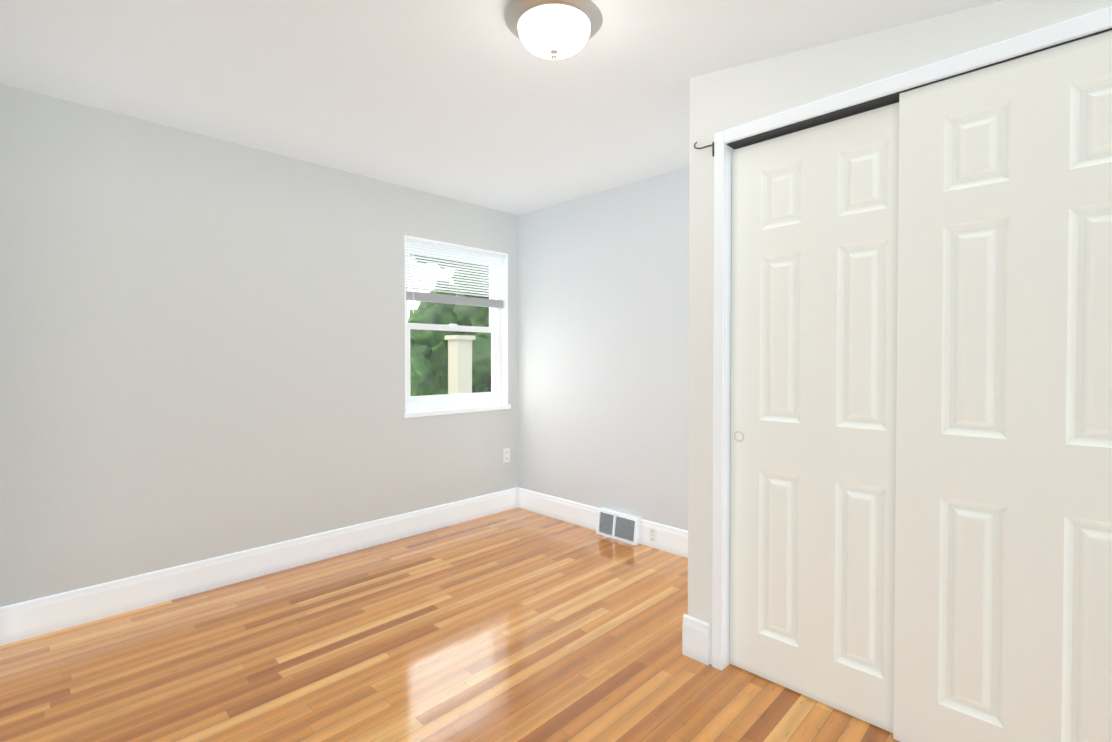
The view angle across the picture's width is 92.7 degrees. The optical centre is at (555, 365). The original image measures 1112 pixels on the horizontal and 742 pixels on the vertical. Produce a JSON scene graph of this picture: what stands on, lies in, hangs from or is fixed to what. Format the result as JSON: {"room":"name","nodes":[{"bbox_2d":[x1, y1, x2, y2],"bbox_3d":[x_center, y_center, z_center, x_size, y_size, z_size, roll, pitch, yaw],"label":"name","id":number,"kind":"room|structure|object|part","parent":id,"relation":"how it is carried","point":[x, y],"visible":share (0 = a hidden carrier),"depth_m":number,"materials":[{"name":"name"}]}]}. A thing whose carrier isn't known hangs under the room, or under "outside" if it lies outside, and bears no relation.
{"room":"empty bedroom","nodes":[
{"label":"empty bedroom","id":0,"kind":"room"},
{"bbox_2d":[0,83,517,606],"bbox_3d":[-1.435,-0.020,3.410,0.150,2.440,3.030,1,1,44],"label":"wall","id":1,"kind":"structure","parent":0,"point":[202,347],"depth_m":2.82,"materials":[{"name":"grey paint"}]},
{"bbox_2d":[0,487,517,645],"bbox_3d":[-1.376,1.118,3.369,0.016,0.165,3.030,1,1,44],"label":"baseboard","id":2,"kind":"structure","parent":1,"relation":"attached to","point":[19,621],"depth_m":2.89,"materials":[{"name":"white paint"}]},
{"bbox_2d":[404,235,507,412],"bbox_3d":[-0.777,-0.290,4.078,0.150,1.250,0.939,1,1,44],"label":"window","id":3,"kind":"structure","parent":1,"relation":"in","point":[442,401],"depth_m":4.19,"materials":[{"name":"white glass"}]},
{"bbox_2d":[406,238,503,312],"bbox_3d":[-0.753,-0.640,4.049,0.035,0.520,0.899,1,1,44],"label":"window blind","id":4,"kind":"object","parent":3,"relation":"attached to","point":[413,296],"visible":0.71,"depth_m":4.01,"materials":[{"name":"white plastic"}]},
{"bbox_2d":[404,404,510,417],"bbox_3d":[-0.769,0.340,4.079,0.172,0.034,0.963,1,1,44],"label":"window sill","id":5,"kind":"structure","parent":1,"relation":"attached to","point":[421,413],"depth_m":3.98,"materials":[{"name":"white paint"}]},
{"bbox_2d":[503,448,509,462],"bbox_3d":[-0.406,0.736,4.359,0.008,0.115,0.070,1,1,44],"label":"outlet","id":6,"kind":"object","parent":1,"relation":"attached to","point":[506,454],"visible":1,"depth_m":4.36,"materials":[{"name":"white plastic"}]},
{"bbox_2d":[0,507,899,741],"bbox_3d":[0.117,1.273,1.906,4.500,0.100,3.330,1,1,44],"label":"floor","id":7,"kind":"structure","parent":0,"point":[517,624],"depth_m":2.18,"materials":[{"name":"brown wood"}]},
{"bbox_2d":[0,0,1002,214],"bbox_3d":[0.117,-1.093,1.871,4.500,0.448,3.330,1,1,44],"label":"ceiling","id":8,"kind":"structure","parent":0,"point":[477,102],"depth_m":2.22,"materials":[{"name":"white paint"}]},
{"bbox_2d":[504,0,602,59],"bbox_3d":[-0.006,-1.137,1.830,0.346,0.160,0.346,1,1,44],"label":"ceiling light","id":9,"kind":"object","parent":8,"relation":"attached to","point":[554,29],"visible":0.98,"depth_m":1.76,"materials":[{"name":"white glass"}]},
{"bbox_3d":[-0.006,-1.126,1.831,0.250,0.082,0.250,1,1,44],"label":"lamp shade","id":10,"kind":"part","parent":9,"relation":"part of","materials":[{"name":"white glass"}]},
{"bbox_2d":[518,167,688,530],"bbox_3d":[1.231,-0.014,3.022,4.500,2.440,0.150,1,1,44],"label":"wall","id":11,"kind":"structure","parent":0,"point":[603,349],"depth_m":3.75,"materials":[{"name":"grey paint"}]},
{"bbox_2d":[518,488,687,557],"bbox_3d":[0.457,1.114,3.681,2.164,0.165,0.016,1,1,44],"label":"baseboard","id":12,"kind":"structure","parent":11,"relation":"attached to","point":[672,540],"depth_m":3.91,"materials":[{"name":"white paint"}]},
{"bbox_2d":[650,529,655,541],"bbox_3d":[0.636,1.114,3.489,0.045,0.080,0.008,1,1,44],"label":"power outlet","id":13,"kind":"object","parent":12,"relation":"attached to","point":[653,535],"visible":1,"depth_m":3.48,"materials":[{"name":"white plastic"}]},
{"bbox_2d":[596,508,640,544],"bbox_3d":[0.430,1.108,3.670,0.341,0.173,0.070,1,1,44],"label":"air vent","id":14,"kind":"object","parent":11,"relation":"in","point":[619,526],"visible":0.98,"depth_m":3.65,"materials":[{"name":"white metal"}]},
{"bbox_2d":[688,0,1111,664],"bbox_3d":[1.319,0.008,1.556,2.020,2.440,0.120,1,1,44],"label":"wall","id":15,"kind":"structure","parent":0,"point":[722,100],"depth_m":2.03,"materials":[{"name":"paint"}]},
{"bbox_2d":[682,614,709,664],"bbox_3d":[0.581,1.136,2.201,0.118,0.165,0.016,1,1,44],"label":"baseboard","id":16,"kind":"structure","parent":15,"relation":"attached to","point":[695,639],"depth_m":2.19,"materials":[{"name":"white paint"}]},
{"bbox_2d":[730,102,898,732],"bbox_3d":[0.957,0.177,1.923,0.666,2.078,0.036,1,1,44],"label":"closet door","id":17,"kind":"structure","parent":15,"relation":"in","point":[814,283],"depth_m":1.91,"materials":[{"name":"white paint"}]},
{"bbox_2d":[712,6,1111,670],"bbox_3d":[1.189,0.167,1.686,1.373,2.117,0.120,1,1,44],"label":"door frame","id":18,"kind":"structure","parent":15,"relation":"attached to","point":[727,412],"depth_m":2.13,"materials":[{"name":"white paint"}]},
{"bbox_2d":[726,28,1111,149],"bbox_3d":[1.185,-0.870,1.667,1.331,0.004,0.101,1,1,44],"label":"track rail","id":19,"kind":"object","parent":15,"relation":"attached to","point":[890,99],"visible":0.44,"depth_m":1.83,"materials":[{"name":"black metal"}]},
{"bbox_2d":[893,30,1111,741],"bbox_3d":[1.345,0.175,1.486,0.666,2.080,0.035,1,1,44],"label":"closet door","id":20,"kind":"structure","parent":15,"relation":"in","point":[1003,578],"depth_m":1.52,"materials":[{"name":"white paint"}]},
{"bbox_3d":[0.630,-0.867,2.122,0.003,0.057,0.014,1,1,44],"label":"mounting plate","id":21,"kind":"object","parent":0,"visible":0},
{"bbox_2d":[694,142,713,148],"bbox_3d":[0.599,-0.898,2.146,0.090,0.036,0.010,1,1,39],"label":"hook","id":22,"kind":"object","parent":21,"relation":"attached to","point":[701,147],"visible":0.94,"depth_m":2.15,"materials":[{"name":"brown metal"}]},
{"label":"outside","id":23,"kind":"structure","parent":0,"visible":0},
{"bbox_3d":[-9.861,4.151,23.624,39.600,0.100,60.000,1,1,44],"label":"lawn","id":24,"kind":"structure","parent":23,"visible":0},
{"bbox_2d":[410,354,435,395],"bbox_3d":[-3.885,1.939,10.418,3.713,4.715,3.326,1,1,44],"label":"tree","id":25,"kind":"object","parent":24,"relation":"on","point":[418,371],"depth_m":10.51,"materials":[{"name":"green plant"}]},
{"bbox_2d":[410,339,447,394],"bbox_3d":[-4.776,1.705,13.686,5.522,5.086,5.689,1,1,44],"label":"tree","id":26,"kind":"object","parent":24,"relation":"on","point":[414,347],"depth_m":13.75,"materials":[{"name":"green plant"}]},
{"bbox_2d":[408,254,490,388],"bbox_3d":[-1.130,-0.699,15.073,7.642,9.852,7.796,1,1,44],"label":"tree","id":27,"kind":"object","parent":24,"relation":"on","point":[456,319],"depth_m":14.50,"materials":[{"name":"green plant"}]},
{"bbox_2d":[445,335,474,393],"bbox_3d":[-1.586,1.911,8.791,0.360,4.820,0.360,1,1,44],"label":"column","id":28,"kind":"structure","parent":24,"relation":"on","point":[464,363],"depth_m":8.66,"materials":[{"name":"paint"}]},
{"bbox_2d":[451,262,490,392],"bbox_3d":[-0.475,0.139,13.276,4.422,8.229,3.847,1,1,44],"label":"tree","id":29,"kind":"object","parent":24,"relation":"on","point":[484,366],"depth_m":12.63,"materials":[{"name":"green plant"}]}
]}

